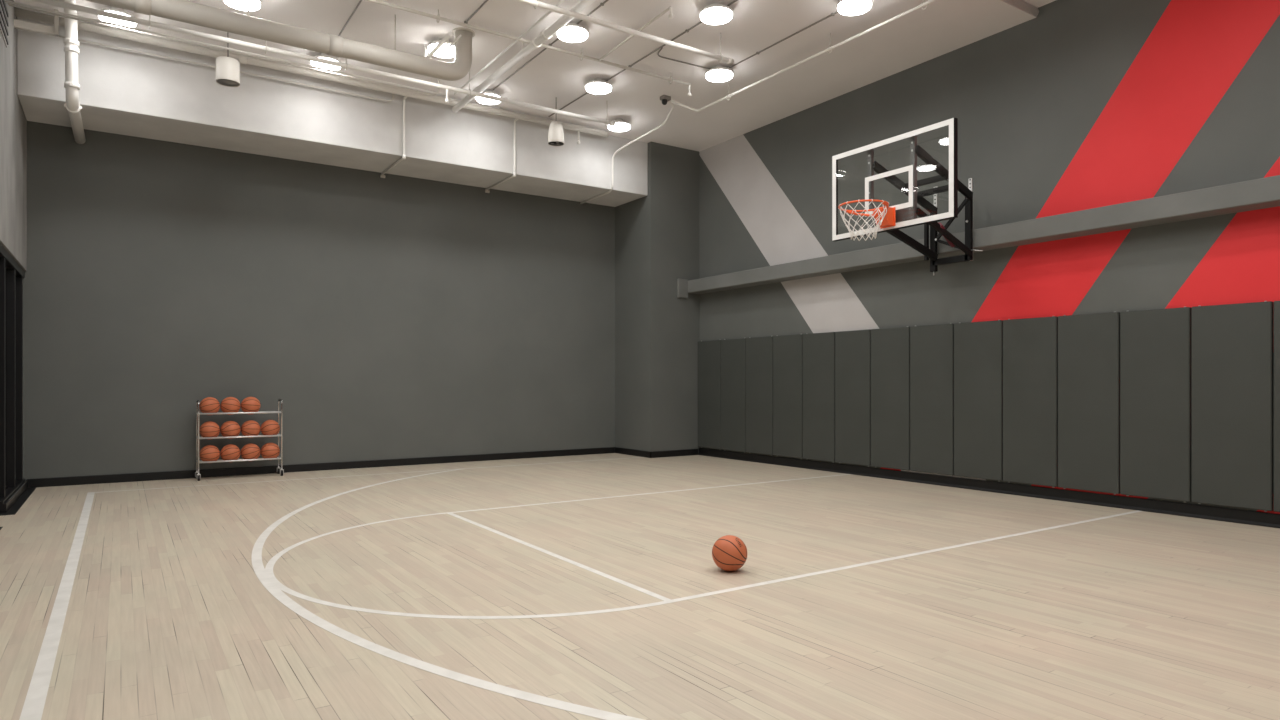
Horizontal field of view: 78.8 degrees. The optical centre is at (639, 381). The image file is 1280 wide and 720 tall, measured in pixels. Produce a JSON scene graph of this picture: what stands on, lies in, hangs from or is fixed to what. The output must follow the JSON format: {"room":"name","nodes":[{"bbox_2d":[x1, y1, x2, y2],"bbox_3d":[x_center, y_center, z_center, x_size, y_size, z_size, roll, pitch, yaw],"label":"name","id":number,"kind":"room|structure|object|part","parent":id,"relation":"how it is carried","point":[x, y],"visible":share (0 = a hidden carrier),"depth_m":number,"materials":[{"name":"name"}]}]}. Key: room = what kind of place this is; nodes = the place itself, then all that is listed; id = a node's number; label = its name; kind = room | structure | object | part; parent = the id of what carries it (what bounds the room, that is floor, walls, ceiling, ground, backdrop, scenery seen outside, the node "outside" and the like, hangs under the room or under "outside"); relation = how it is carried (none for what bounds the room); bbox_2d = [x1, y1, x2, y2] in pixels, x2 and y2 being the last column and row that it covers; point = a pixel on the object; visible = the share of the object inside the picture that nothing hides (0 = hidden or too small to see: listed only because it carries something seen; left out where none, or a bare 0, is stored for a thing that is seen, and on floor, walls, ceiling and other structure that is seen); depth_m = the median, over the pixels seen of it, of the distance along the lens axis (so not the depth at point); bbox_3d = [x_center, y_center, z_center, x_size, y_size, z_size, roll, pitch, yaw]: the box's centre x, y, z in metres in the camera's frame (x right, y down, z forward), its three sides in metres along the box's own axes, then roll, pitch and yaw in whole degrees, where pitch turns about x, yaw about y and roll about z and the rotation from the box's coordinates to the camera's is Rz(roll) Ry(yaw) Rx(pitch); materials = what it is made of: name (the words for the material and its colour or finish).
{"room":"indoor basketball court","nodes":[
{"label":"indoor basketball court","id":0,"kind":"room"},
{"bbox_2d":[0,0,26,270],"bbox_3d":[-3.350,-1.575,3.151,0.200,5.690,15.160,0,0,-34],"label":"wall","id":1,"kind":"structure","parent":0,"point":[13,121],"depth_m":8.11,"materials":[{"name":"paint"}]},
{"bbox_2d":[0,0,8,47],"bbox_3d":[-5.979,-3.458,7.294,0.022,0.345,0.870,0,0,-34],"label":"air vent","id":2,"kind":"object","parent":1,"relation":"in","point":[4,15],"visible":1,"depth_m":7.41,"materials":[{"name":"grey metal"}]},
{"bbox_2d":[0,244,24,497],"bbox_3d":[-5.034,-0.030,5.694,0.140,2.600,8.660,0,0,-34],"label":"window","id":3,"kind":"structure","parent":1,"relation":"in","point":[12,275],"depth_m":8.52,"materials":[{"name":"black"}]},
{"bbox_3d":[-5.042,0.013,5.689,0.010,2.515,8.660,0,0,-34],"label":"pane","id":4,"kind":"part","parent":3,"relation":"part of","materials":[{"name":"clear glass"}]},
{"bbox_2d":[0,479,27,512],"bbox_3d":[-6.791,1.212,8.423,0.102,0.115,2.110,0,0,-34],"label":"sill","id":5,"kind":"structure","parent":1,"relation":"attached to","point":[12,494],"depth_m":8.21,"materials":[{"name":"black"}]},
{"bbox_2d":[5,0,445,95],"bbox_3d":[-4.362,-3.720,8.852,4.440,0.022,0.022,0,0,-34],"label":"conduit","id":6,"kind":"object","parent":1,"relation":"attached to","point":[6,1],"visible":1,"depth_m":8.59,"materials":[{"name":"white metal"}]},
{"bbox_2d":[23,121,614,480],"bbox_3d":[-3.530,-1.525,12.021,9.740,5.590,0.200,0,0,-34],"label":"wall","id":7,"kind":"structure","parent":0,"point":[392,316],"depth_m":11.01,"materials":[{"name":"grey paint"}]},
{"bbox_2d":[62,0,85,143],"bbox_3d":[-5.738,-3.478,7.809,0.169,1.069,4.362,0,0,-34],"label":"drain pipe","id":8,"kind":"object","parent":7,"relation":"attached to","point":[71,42],"visible":0.89,"depth_m":8.38,"materials":[{"name":"white paint"}]},
{"bbox_2d":[27,447,614,487],"bbox_3d":[-3.905,1.218,11.636,8.290,0.105,0.025,0,0,-34],"label":"baseboard","id":9,"kind":"structure","parent":7,"relation":"attached to","point":[150,476],"depth_m":11.00,"materials":[{"name":"black rubber"}]},
{"bbox_2d":[17,17,647,206],"bbox_3d":[-3.615,-3.578,11.219,8.310,0.885,1.040,0,0,-34],"label":"soffit","id":10,"kind":"structure","parent":7,"relation":"attached to","point":[123,92],"depth_m":10.27,"materials":[{"name":"paint"}]},
{"bbox_2d":[380,96,406,177],"bbox_3d":[-3.535,-3.503,11.188,0.070,0.886,1.180,0,0,-34],"label":"conduit","id":11,"kind":"object","parent":10,"relation":"attached to","point":[382,175],"visible":0.99,"depth_m":10.78,"materials":[{"name":"white metal"}]},
{"bbox_2d":[485,119,518,192],"bbox_3d":[-2.149,-3.503,12.112,0.070,0.886,1.180,0,0,-34],"label":"conduit","id":12,"kind":"object","parent":10,"relation":"attached to","point":[487,190],"visible":1,"depth_m":11.71,"materials":[{"name":"white metal"}]},
{"bbox_2d":[580,101,673,203],"bbox_3d":[-0.152,-3.547,12.379,0.397,0.899,2.934,0,0,-29],"label":"conduit","id":13,"kind":"object","parent":10,"relation":"attached to","point":[669,102],"visible":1,"depth_m":12.59,"materials":[{"name":"white metal"}]},
{"bbox_2d":[14,0,1055,151],"bbox_3d":[0.619,-4.170,5.797,9.740,0.300,15.160,0,0,-34],"label":"ceiling","id":14,"kind":"structure","parent":0,"point":[917,37],"depth_m":9.27,"materials":[{"name":"paint"}]},
{"bbox_2d":[14,9,58,36],"bbox_3d":[-6.455,-3.887,8.328,0.384,0.274,0.060,0,0,-34],"label":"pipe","id":15,"kind":"object","parent":14,"relation":"attached to","point":[20,24],"visible":0.94,"depth_m":8.33,"materials":[{"name":"white metal"}]},
{"bbox_3d":[-6.312,-3.887,8.423,0.040,0.274,0.060,0,0,-34],"label":"post","id":16,"kind":"part","parent":15,"relation":"part of","materials":[{"name":"white metal"}]},
{"bbox_2d":[98,7,135,27],"bbox_3d":[-5.627,-3.948,8.387,0.352,0.144,0.352,0,0,-34],"label":"ceiling light","id":17,"kind":"object","parent":14,"relation":"attached to","point":[116,10],"visible":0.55,"depth_m":8.33,"materials":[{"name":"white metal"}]},
{"bbox_2d":[16,28,393,101],"bbox_3d":[-5.054,-3.920,9.539,4.051,0.201,0.022,0,0,-34],"label":"conduit","id":18,"kind":"object","parent":14,"relation":"attached to","point":[61,36],"visible":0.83,"depth_m":9.42,"materials":[{"name":"white metal"}]},
{"bbox_2d":[8,3,438,94],"bbox_3d":[-4.500,-3.900,9.067,4.450,0.240,0.020,0,0,-34],"label":"conduit","id":19,"kind":"object","parent":14,"relation":"attached to","point":[13,5],"visible":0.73,"depth_m":8.80,"materials":[{"name":"white metal"}]},
{"bbox_2d":[216,32,239,86],"bbox_3d":[-4.626,-3.688,8.742,0.242,0.665,0.242,0,0,-34],"label":"speaker","id":20,"kind":"object","parent":14,"relation":"hanging from","point":[227,68],"visible":0.94,"depth_m":8.65},
{"bbox_3d":[-4.626,-3.812,8.742,0.013,0.415,0.013,0,0,34],"label":"hanger rod","id":21,"kind":"part","parent":20,"relation":"part of","materials":[{"name":"grey metal"}]},
{"bbox_2d":[217,79,238,85],"bbox_3d":[-4.626,-3.360,8.742,0.216,0.002,0.216,0,0,-34],"label":"grille","id":22,"kind":"object","parent":20,"relation":"attached to","point":[225,82],"depth_m":8.73,"materials":[{"name":"grey metal"}]},
{"bbox_2d":[223,0,260,10],"bbox_3d":[-4.088,-3.948,7.995,0.352,0.144,0.352,0,0,-34],"label":"ceiling light","id":23,"kind":"object","parent":14,"relation":"attached to","point":[254,5],"visible":0.96,"depth_m":8.00,"materials":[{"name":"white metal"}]},
{"bbox_2d":[85,0,474,80],"bbox_3d":[-3.732,-3.723,7.824,4.350,0.595,0.260,0,0,-34],"label":"air duct","id":24,"kind":"object","parent":14,"relation":"hanging from","point":[184,11],"visible":1,"depth_m":7.96,"materials":[{"name":"white metal"}]},
{"bbox_3d":[-3.885,-3.820,7.721,0.015,0.400,0.015,0,0,-11],"label":"hanger rod","id":25,"kind":"part","parent":24,"relation":"part of","materials":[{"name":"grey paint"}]},
{"bbox_3d":[-2.679,-3.820,8.526,0.015,0.400,0.015,0,0,34],"label":"hanger rod","id":26,"kind":"part","parent":24,"relation":"part of","materials":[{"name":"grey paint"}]},
{"bbox_2d":[15,8,608,143],"bbox_3d":[-3.598,-3.865,10.365,7.390,0.310,0.110,0,0,-34],"label":"pipe","id":27,"kind":"object","parent":14,"relation":"hanging from","point":[21,13],"visible":0.96,"depth_m":9.77,"materials":[{"name":"white metal"}]},
{"bbox_2d":[29,0,614,125],"bbox_3d":[-3.217,-3.770,9.297,6.840,0.500,0.089,0,0,-34],"label":"pipe","id":28,"kind":"object","parent":14,"relation":"hanging from","point":[149,22],"visible":0.94,"depth_m":8.87,"materials":[{"name":"white metal"}]},
{"bbox_2d":[311,53,340,70],"bbox_3d":[-3.858,-3.948,9.566,0.352,0.144,0.352,0,0,-34],"label":"ceiling light","id":29,"kind":"object","parent":14,"relation":"attached to","point":[324,56],"visible":0.62,"depth_m":9.51,"materials":[{"name":"white metal"}]},
{"bbox_2d":[338,0,361,35],"bbox_3d":[-2.468,-4.009,7.489,0.036,0.022,4.800,0,0,-34],"label":"conduit","id":30,"kind":"object","parent":14,"relation":"attached to","point":[360,1],"visible":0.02,"depth_m":8.55,"materials":[{"name":"grey metal"}]},
{"bbox_2d":[424,32,451,57],"bbox_3d":[-2.333,-3.923,8.963,0.048,0.194,0.844,0,0,-34],"label":"branch","id":31,"kind":"object","parent":14,"relation":"attached to","point":[448,35],"visible":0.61,"depth_m":8.97,"materials":[{"name":"white paint"}]},
{"bbox_2d":[428,39,454,57],"bbox_3d":[-2.319,-3.948,9.174,0.352,0.144,0.352,0,0,-34],"label":"ceiling light","id":32,"kind":"object","parent":14,"relation":"attached to","point":[443,52],"visible":0.69,"depth_m":9.11,"materials":[{"name":"white metal"}]},
{"bbox_2d":[447,34,461,48],"bbox_3d":[-2.110,-3.930,8.827,0.020,0.180,0.430,0,0,-34],"label":"conduit","id":33,"kind":"object","parent":14,"relation":"attached to","point":[460,35],"visible":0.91,"depth_m":8.83,"materials":[{"name":"white metal"}]},
{"bbox_2d":[464,0,487,23],"bbox_3d":[-0.984,-4.009,7.246,0.036,0.022,3.550,0,0,-34],"label":"conduit","id":34,"kind":"object","parent":14,"relation":"attached to","point":[480,7],"visible":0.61,"depth_m":8.45,"materials":[{"name":"grey metal"}]},
{"bbox_2d":[476,89,500,104],"bbox_3d":[-2.089,-3.948,10.746,0.352,0.144,0.352,0,0,-34],"label":"ceiling light","id":35,"kind":"object","parent":14,"relation":"attached to","point":[486,91],"visible":0.7,"depth_m":10.70,"materials":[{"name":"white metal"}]},
{"bbox_2d":[476,94,499,104],"bbox_3d":[-2.089,-3.897,10.746,0.344,0.042,0.344,0,0,-34],"label":"diffuser","id":36,"kind":"object","parent":35,"relation":"attached to","point":[481,100],"depth_m":10.73,"materials":[{"name":"white plastic"}]},
{"bbox_2d":[452,0,595,112],"bbox_3d":[0.877,-3.905,5.752,0.130,0.229,12.600,0,0,-34],"label":"pipe","id":37,"kind":"object","parent":14,"relation":"hanging from","point":[546,34],"visible":1,"depth_m":8.97,"materials":[{"name":"white metal"}]},
{"bbox_2d":[366,0,690,95],"bbox_3d":[-1.812,-3.900,8.647,5.978,0.240,0.089,0,0,-34],"label":"pipe","id":38,"kind":"object","parent":14,"relation":"hanging from","point":[437,17],"visible":1,"depth_m":8.93,"materials":[{"name":"white metal"}]},
{"bbox_2d":[599,6,672,60],"bbox_3d":[-0.073,-3.882,8.828,0.056,0.124,1.589,0,0,-31],"label":"pipe","id":39,"kind":"object","parent":38,"relation":"attached to","point":[670,16],"visible":0.97,"depth_m":8.59,"materials":[{"name":"white metal"}]},
{"bbox_2d":[493,0,608,89],"bbox_3d":[-0.568,-4.009,8.515,0.036,0.022,5.200,0,0,-34],"label":"conduit","id":40,"kind":"object","parent":14,"relation":"attached to","point":[604,2],"visible":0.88,"depth_m":9.45,"materials":[{"name":"grey metal"}]},
{"bbox_2d":[548,97,563,145],"bbox_3d":[-1.184,-3.690,10.989,0.232,0.660,0.232,0,0,-34],"label":"speaker","id":41,"kind":"object","parent":14,"relation":"hanging from","point":[556,133],"visible":1,"depth_m":10.91},
{"bbox_2d":[548,141,563,145],"bbox_3d":[-1.184,-3.365,10.989,0.216,0.002,0.216,0,0,-34],"label":"grille","id":42,"kind":"object","parent":41,"relation":"attached to","point":[553,143],"depth_m":10.98,"materials":[{"name":"black metal"}]},
{"bbox_2d":[557,22,587,42],"bbox_3d":[-0.758,-3.948,8.749,0.352,0.144,0.352,0,0,-34],"label":"ceiling light","id":43,"kind":"object","parent":14,"relation":"attached to","point":[573,32],"visible":0.98,"depth_m":8.69,"materials":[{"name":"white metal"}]},
{"bbox_2d":[585,78,611,93],"bbox_3d":[-0.550,-3.948,10.354,0.352,0.144,0.352,0,0,-34],"label":"ceiling light","id":44,"kind":"object","parent":14,"relation":"attached to","point":[598,85],"visible":1,"depth_m":10.27,"materials":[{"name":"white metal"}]},
{"bbox_2d":[608,118,630,131],"bbox_3d":[-0.320,-3.948,11.925,0.352,0.144,0.352,0,0,-34],"label":"ceiling light","id":45,"kind":"object","parent":14,"relation":"attached to","point":[620,125],"visible":0.88,"depth_m":11.86,"materials":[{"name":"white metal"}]},
{"bbox_2d":[608,122,629,131],"bbox_3d":[-0.320,-3.897,11.925,0.344,0.042,0.344,0,0,-34],"label":"diffuser","id":46,"kind":"object","parent":45,"relation":"attached to","point":[619,126],"depth_m":11.86,"materials":[{"name":"white plastic"}]},
{"bbox_2d":[516,0,733,64],"bbox_3d":[-1.184,-3.848,7.563,5.420,0.344,0.089,0,0,-34],"label":"pipe","id":47,"kind":"object","parent":14,"relation":"hanging from","point":[534,3],"visible":1,"depth_m":8.24,"materials":[{"name":"white metal"}]},
{"bbox_2d":[454,0,564,94],"bbox_3d":[0.859,-3.785,5.296,0.031,0.026,11.860,0,0,-34],"label":"conduit","id":48,"kind":"object","parent":47,"relation":"attached to","point":[561,1],"visible":1,"depth_m":8.73,"materials":[{"name":"white metal"}]},
{"bbox_3d":[0.929,-3.848,8.972,0.012,0.344,0.089,0,0,-34],"label":"hanger rod","id":49,"kind":"part","parent":47,"relation":"part of","materials":[{"name":"grey paint"}]},
{"bbox_2d":[548,0,737,116],"bbox_3d":[0.219,-4.009,9.370,0.036,0.022,5.750,0,0,-34],"label":"conduit","id":50,"kind":"object","parent":14,"relation":"attached to","point":[686,30],"visible":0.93,"depth_m":9.58,"materials":[{"name":"grey metal"}]},
{"bbox_2d":[660,95,670,104],"bbox_3d":[0.357,-3.958,10.958,0.130,0.125,0.100,0,0,-34],"label":"security camera","id":51,"kind":"object","parent":14,"relation":"attached to","point":[664,99],"visible":1,"depth_m":10.92,"materials":[{"name":"grey plastic"}]},
{"bbox_2d":[657,47,727,68],"bbox_3d":[0.635,-4.008,9.719,1.053,0.016,0.234,0,0,-34],"label":"conduit","id":52,"kind":"object","parent":14,"relation":"attached to","point":[662,47],"visible":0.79,"depth_m":9.72,"materials":[{"name":"grey metal"}]},
{"bbox_2d":[700,2,732,24],"bbox_3d":[0.814,-3.948,8.307,0.352,0.144,0.352,0,0,-34],"label":"ceiling light","id":53,"kind":"object","parent":14,"relation":"attached to","point":[716,13],"visible":1,"depth_m":8.24,"materials":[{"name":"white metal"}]},
{"bbox_2d":[705,65,732,81],"bbox_3d":[1.011,-3.948,9.928,0.352,0.144,0.352,0,0,-34],"label":"ceiling light","id":54,"kind":"object","parent":14,"relation":"attached to","point":[719,73],"visible":1,"depth_m":9.85,"materials":[{"name":"white metal"}]},
{"bbox_2d":[728,11,837,67],"bbox_3d":[1.908,-4.009,8.784,0.036,0.022,2.900,0,0,-34],"label":"conduit","id":55,"kind":"object","parent":14,"relation":"attached to","point":[832,14],"visible":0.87,"depth_m":9.07,"materials":[{"name":"grey metal"}]},
{"bbox_2d":[671,0,936,111],"bbox_3d":[3.606,-3.903,6.535,0.382,0.234,10.875,0,0,-34],"label":"conduit","id":56,"kind":"object","parent":14,"relation":"hanging from","point":[927,3],"visible":1,"depth_m":9.09,"materials":[{"name":"white metal"}]},
{"bbox_2d":[837,0,871,15],"bbox_3d":[2.231,-3.948,8.098,0.352,0.144,0.352,0,0,-34],"label":"ceiling light","id":57,"kind":"object","parent":14,"relation":"attached to","point":[845,7],"visible":1,"depth_m":8.06,"materials":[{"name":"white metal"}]},
{"bbox_2d":[0,453,1279,719],"bbox_3d":[0.494,1.329,5.713,10.040,0.121,15.160,0,0,-34],"label":"floor","id":58,"kind":"structure","parent":0,"point":[575,587],"depth_m":4.59,"materials":[{"name":"beige wood"}]},
{"bbox_2d":[0,487,36,529],"bbox_3d":[-5.897,1.268,7.147,0.195,0.003,5.235,0,0,-34],"label":"floor strip","id":59,"kind":"object","parent":58,"relation":"on","point":[16,506],"visible":0.57,"depth_m":8.19,"materials":[{"name":"black rubber"}]},
{"bbox_2d":[195,399,283,480],"bbox_3d":[-5.330,0.753,10.376,1.026,1.032,0.327,0,0,-34],"label":"ball rack","id":60,"kind":"object","parent":58,"relation":"on","point":[198,461],"visible":1,"depth_m":10.24,"materials":[{"name":"silver metal"}]},
{"bbox_3d":[-5.738,0.703,10.104,0.019,0.924,0.279,0,0,-34],"label":"frame","id":61,"kind":"part","parent":60,"relation":"part of","materials":[{"name":"silver metal"}]},
{"bbox_2d":[200,397,219,414],"bbox_3d":[-5.608,0.316,10.149,0.238,0.237,0.238,0,0,-8],"label":"basketball","id":62,"kind":"object","parent":60,"relation":"on","point":[209,404],"visible":0.92,"depth_m":10.07,"materials":[{"name":"leather"}]},
{"bbox_2d":[200,445,219,460],"bbox_3d":[-5.608,0.941,10.149,0.238,0.237,0.238,0,0,-12],"label":"basketball","id":63,"kind":"object","parent":60,"relation":"on","point":[209,452],"visible":0.96,"depth_m":10.07,"materials":[{"name":"rubber"}]},
{"bbox_2d":[200,421,219,436],"bbox_3d":[-5.608,0.631,10.149,0.238,0.238,0.238,0,0,-7],"label":"basketball","id":64,"kind":"object","parent":60,"relation":"on","point":[207,429],"visible":0.96,"depth_m":10.06,"materials":[{"name":"leather"}]},
{"bbox_2d":[220,421,240,438],"bbox_3d":[-5.408,0.631,10.282,0.238,0.238,0.238,0,0,-7],"label":"basketball","id":65,"kind":"object","parent":60,"relation":"on","point":[229,428],"visible":0.97,"depth_m":10.20,"materials":[{"name":"rubber"}]},
{"bbox_2d":[220,397,240,414],"bbox_3d":[-5.408,0.316,10.282,0.238,0.238,0.238,0,0,-12],"label":"basketball","id":66,"kind":"object","parent":60,"relation":"on","point":[229,404],"visible":0.98,"depth_m":10.20,"materials":[{"name":"leather"}]},
{"bbox_2d":[220,444,240,459],"bbox_3d":[-5.408,0.941,10.282,0.238,0.238,0.238,0,0,-9],"label":"basketball","id":67,"kind":"object","parent":60,"relation":"on","point":[230,451],"visible":0.98,"depth_m":10.20,"materials":[{"name":"rubber"}]},
{"bbox_2d":[196,411,280,414],"bbox_3d":[-5.328,0.410,10.374,0.999,0.022,0.266,0,0,-34],"label":"shelf","id":68,"kind":"object","parent":60,"relation":"attached to","point":[197,412],"depth_m":10.27,"materials":[{"name":"silver metal"}]},
{"bbox_2d":[196,434,280,438],"bbox_3d":[-5.328,0.725,10.374,0.999,0.022,0.266,0,0,-34],"label":"shelf","id":69,"kind":"object","parent":60,"relation":"attached to","point":[197,435],"depth_m":10.25,"materials":[{"name":"silver metal"}]},
{"bbox_2d":[197,456,280,462],"bbox_3d":[-5.328,1.035,10.374,0.999,0.022,0.266,0,0,-34],"label":"shelf","id":70,"kind":"object","parent":60,"relation":"attached to","point":[261,458],"depth_m":10.28,"materials":[{"name":"silver metal"}]},
{"bbox_2d":[241,420,260,437],"bbox_3d":[-5.208,0.631,10.415,0.238,0.237,0.238,0,0,-10],"label":"basketball","id":71,"kind":"object","parent":60,"relation":"on","point":[248,428],"visible":0.99,"depth_m":10.33,"materials":[{"name":"leather"}]},
{"bbox_2d":[241,443,260,458],"bbox_3d":[-5.208,0.941,10.415,0.237,0.238,0.238,0,0,-7],"label":"basketball","id":72,"kind":"object","parent":60,"relation":"on","point":[249,451],"visible":0.98,"depth_m":10.33,"materials":[{"name":"rubber"}]},
{"bbox_2d":[241,397,260,411],"bbox_3d":[-5.208,0.316,10.415,0.238,0.237,0.238,0,0,-6],"label":"basketball","id":73,"kind":"object","parent":60,"relation":"on","point":[249,404],"visible":0.97,"depth_m":10.33,"materials":[{"name":"leather"}]},
{"bbox_2d":[261,443,279,457],"bbox_3d":[-5.008,0.941,10.548,0.238,0.237,0.238,0,0,-6],"label":"basketball","id":74,"kind":"object","parent":60,"relation":"on","point":[269,450],"visible":0.97,"depth_m":10.46,"materials":[{"name":"rubber"}]},
{"bbox_2d":[261,420,279,434],"bbox_3d":[-5.008,0.631,10.548,0.237,0.238,0.238,0,0,-11],"label":"basketball","id":75,"kind":"object","parent":60,"relation":"on","point":[269,427],"visible":0.98,"depth_m":10.46,"materials":[{"name":"leather"}]},
{"bbox_3d":[-4.921,0.703,10.649,0.019,0.924,0.279,0,0,-34],"label":"frame","id":76,"kind":"part","parent":60,"relation":"part of","materials":[{"name":"silver metal"}]},
{"bbox_2d":[615,142,698,452],"bbox_3d":[0.296,-1.375,13.772,1.030,5.290,1.130,0,0,-34],"label":"pilaster","id":77,"kind":"object","parent":58,"relation":"on","point":[657,233],"visible":0.86,"depth_m":13.33,"materials":[{"name":"grey paint"}]},
{"bbox_2d":[712,535,746,570],"bbox_3d":[0.603,1.150,5.233,0.238,0.237,0.238,0,0,-9],"label":"basketball","id":78,"kind":"object","parent":58,"relation":"on","point":[729,552],"visible":1,"depth_m":5.15,"materials":[{"name":"rubber"}]},
{"bbox_2d":[699,0,1279,513],"bbox_3d":[4.587,-1.575,8.442,0.202,5.690,15.160,0,0,-34],"label":"wall","id":79,"kind":"structure","parent":0,"point":[1077,105],"depth_m":8.59,"materials":[{"name":"grey paint"}]},
{"bbox_2d":[698,340,720,449],"bbox_3d":[1.194,0.213,13.304,0.055,1.856,0.614,0,0,-34],"label":"pad","id":80,"kind":"object","parent":79,"relation":"attached to","point":[709,352],"visible":1,"depth_m":13.27,"materials":[{"name":"leather"}]},
{"bbox_2d":[721,338,745,452],"bbox_3d":[1.541,0.213,12.783,0.055,1.856,0.614,0,0,-34],"label":"pad","id":81,"kind":"object","parent":79,"relation":"attached to","point":[733,351],"visible":1,"depth_m":12.75,"materials":[{"name":"plastic"}]},
{"bbox_2d":[746,336,772,455],"bbox_3d":[1.888,0.213,12.263,0.055,1.856,0.614,0,0,-34],"label":"pad","id":82,"kind":"object","parent":79,"relation":"attached to","point":[759,350],"visible":1,"depth_m":12.23,"materials":[{"name":"plastic"}]},
{"bbox_2d":[773,334,802,458],"bbox_3d":[2.235,0.213,11.742,0.055,1.856,0.614,0,0,-34],"label":"pad","id":83,"kind":"object","parent":79,"relation":"attached to","point":[787,349],"visible":1,"depth_m":11.70,"materials":[{"name":"leather"}]},
{"bbox_2d":[803,331,834,462],"bbox_3d":[2.582,0.213,11.222,0.055,1.856,0.614,0,0,-34],"label":"pad","id":84,"kind":"object","parent":79,"relation":"attached to","point":[818,348],"visible":1,"depth_m":11.18,"materials":[{"name":"plastic"}]},
{"bbox_2d":[835,329,870,466],"bbox_3d":[2.929,0.213,10.701,0.055,1.856,0.614,0,0,-34],"label":"pad","id":85,"kind":"object","parent":79,"relation":"attached to","point":[852,348],"visible":1,"depth_m":10.66,"materials":[{"name":"plastic"}]},
{"bbox_2d":[871,326,909,470],"bbox_3d":[3.276,0.213,10.181,0.055,1.856,0.614,0,0,-34],"label":"pad","id":86,"kind":"object","parent":79,"relation":"attached to","point":[890,347],"visible":1,"depth_m":10.13,"materials":[{"name":"plastic"}]},
{"bbox_2d":[910,323,953,475],"bbox_3d":[3.623,0.213,9.660,0.055,1.856,0.614,0,0,-34],"label":"pad","id":87,"kind":"object","parent":79,"relation":"attached to","point":[931,346],"visible":1,"depth_m":9.62,"materials":[{"name":"plastic"}]},
{"bbox_2d":[615,447,1279,527],"bbox_3d":[4.075,1.211,8.085,1.050,0.118,14.735,0,0,-34],"label":"baseboard","id":88,"kind":"structure","parent":79,"relation":"attached to","point":[1272,520],"depth_m":8.79,"materials":[{"name":"black rubber"}]},
{"bbox_2d":[677,175,1279,297],"bbox_3d":[4.616,-1.605,7.782,0.485,0.320,13.630,0,0,-34],"label":"beam","id":89,"kind":"structure","parent":79,"relation":"attached to","point":[1262,193],"depth_m":8.24,"materials":[{"name":"paint"}]},
{"bbox_3d":[0.731,-1.605,13.353,0.200,0.320,0.050,0,0,-34],"label":"plate","id":90,"kind":"part","parent":89,"relation":"part of","materials":[{"name":"paint"}]},
{"bbox_2d":[832,118,982,274],"bbox_3d":[2.928,-1.901,8.316,2.112,1.261,1.534,0,0,-34],"label":"basketball hoop","id":91,"kind":"object","parent":89,"relation":"attached to","point":[881,219],"visible":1,"depth_m":8.29,"materials":[{"name":"clear glass"}]},
{"bbox_3d":[2.622,-1.730,8.138,0.020,0.140,0.496,0,0,-34],"label":"mounting plate","id":92,"kind":"part","parent":91,"relation":"part of","materials":[{"name":"orange metal"}]},
{"bbox_3d":[2.607,-2.055,8.103,0.043,0.952,1.534,0,0,-34],"label":"backboard frame","id":93,"kind":"part","parent":91,"relation":"part of","materials":[{"name":"white metal"}]},
{"bbox_3d":[3.007,-2.175,8.798,1.366,0.390,0.040,0,0,-42],"label":"support arm","id":94,"kind":"part","parent":91,"relation":"part of","materials":[{"name":"black metal"}]},
{"bbox_3d":[3.009,-1.613,8.796,1.363,0.355,0.040,0,0,-41],"label":"support arm","id":95,"kind":"part","parent":91,"relation":"part of","materials":[{"name":"black metal"}]},
{"bbox_3d":[3.417,-1.680,9.284,0.045,0.460,0.040,0,0,-34],"label":"hinge post","id":96,"kind":"part","parent":91,"relation":"part of","materials":[{"name":"black metal"}]},
{"bbox_3d":[3.286,-1.600,8.380,0.035,0.339,1.374,0,0,45],"label":"support arm","id":97,"kind":"part","parent":91,"relation":"part of","materials":[{"name":"black metal"}]},
{"bbox_3d":[3.286,-2.237,8.380,0.040,0.326,1.377,0,0,45],"label":"support arm","id":98,"kind":"part","parent":91,"relation":"part of","materials":[{"name":"black metal"}]},
{"bbox_2d":[954,320,1002,480],"bbox_3d":[3.969,0.213,9.140,0.055,1.856,0.614,0,0,-34],"label":"pad","id":99,"kind":"object","parent":79,"relation":"attached to","point":[978,346],"visible":1,"depth_m":9.11,"materials":[{"name":"plastic"}]},
{"bbox_2d":[1003,316,1057,487],"bbox_3d":[4.316,0.213,8.619,0.055,1.856,0.614,0,0,-34],"label":"pad","id":100,"kind":"object","parent":79,"relation":"attached to","point":[1030,345],"visible":1,"depth_m":8.57,"materials":[{"name":"plastic"}]},
{"bbox_2d":[1058,311,1119,494],"bbox_3d":[4.663,0.213,8.099,0.055,1.856,0.614,0,0,-34],"label":"pad","id":101,"kind":"object","parent":79,"relation":"attached to","point":[1088,344],"visible":1,"depth_m":8.07,"materials":[{"name":"leather"}]},
{"bbox_2d":[1120,306,1190,502],"bbox_3d":[5.010,0.213,7.579,0.055,1.856,0.614,0,0,-34],"label":"pad","id":102,"kind":"object","parent":79,"relation":"attached to","point":[1155,344],"visible":1,"depth_m":7.54,"materials":[{"name":"plastic"}]},
{"bbox_2d":[1191,301,1272,511],"bbox_3d":[5.357,0.213,7.058,0.055,1.856,0.614,0,0,-34],"label":"pad","id":103,"kind":"object","parent":79,"relation":"attached to","point":[1232,344],"visible":1,"depth_m":7.02,"materials":[{"name":"leather"}]},
{"bbox_2d":[1273,301,1279,511],"bbox_3d":[5.704,0.213,6.538,0.055,1.856,0.614,0,0,-34],"label":"pad","id":104,"kind":"object","parent":79,"relation":"attached to","point":[1276,304],"visible":1,"depth_m":6.76,"materials":[{"name":"leather"}]}
]}

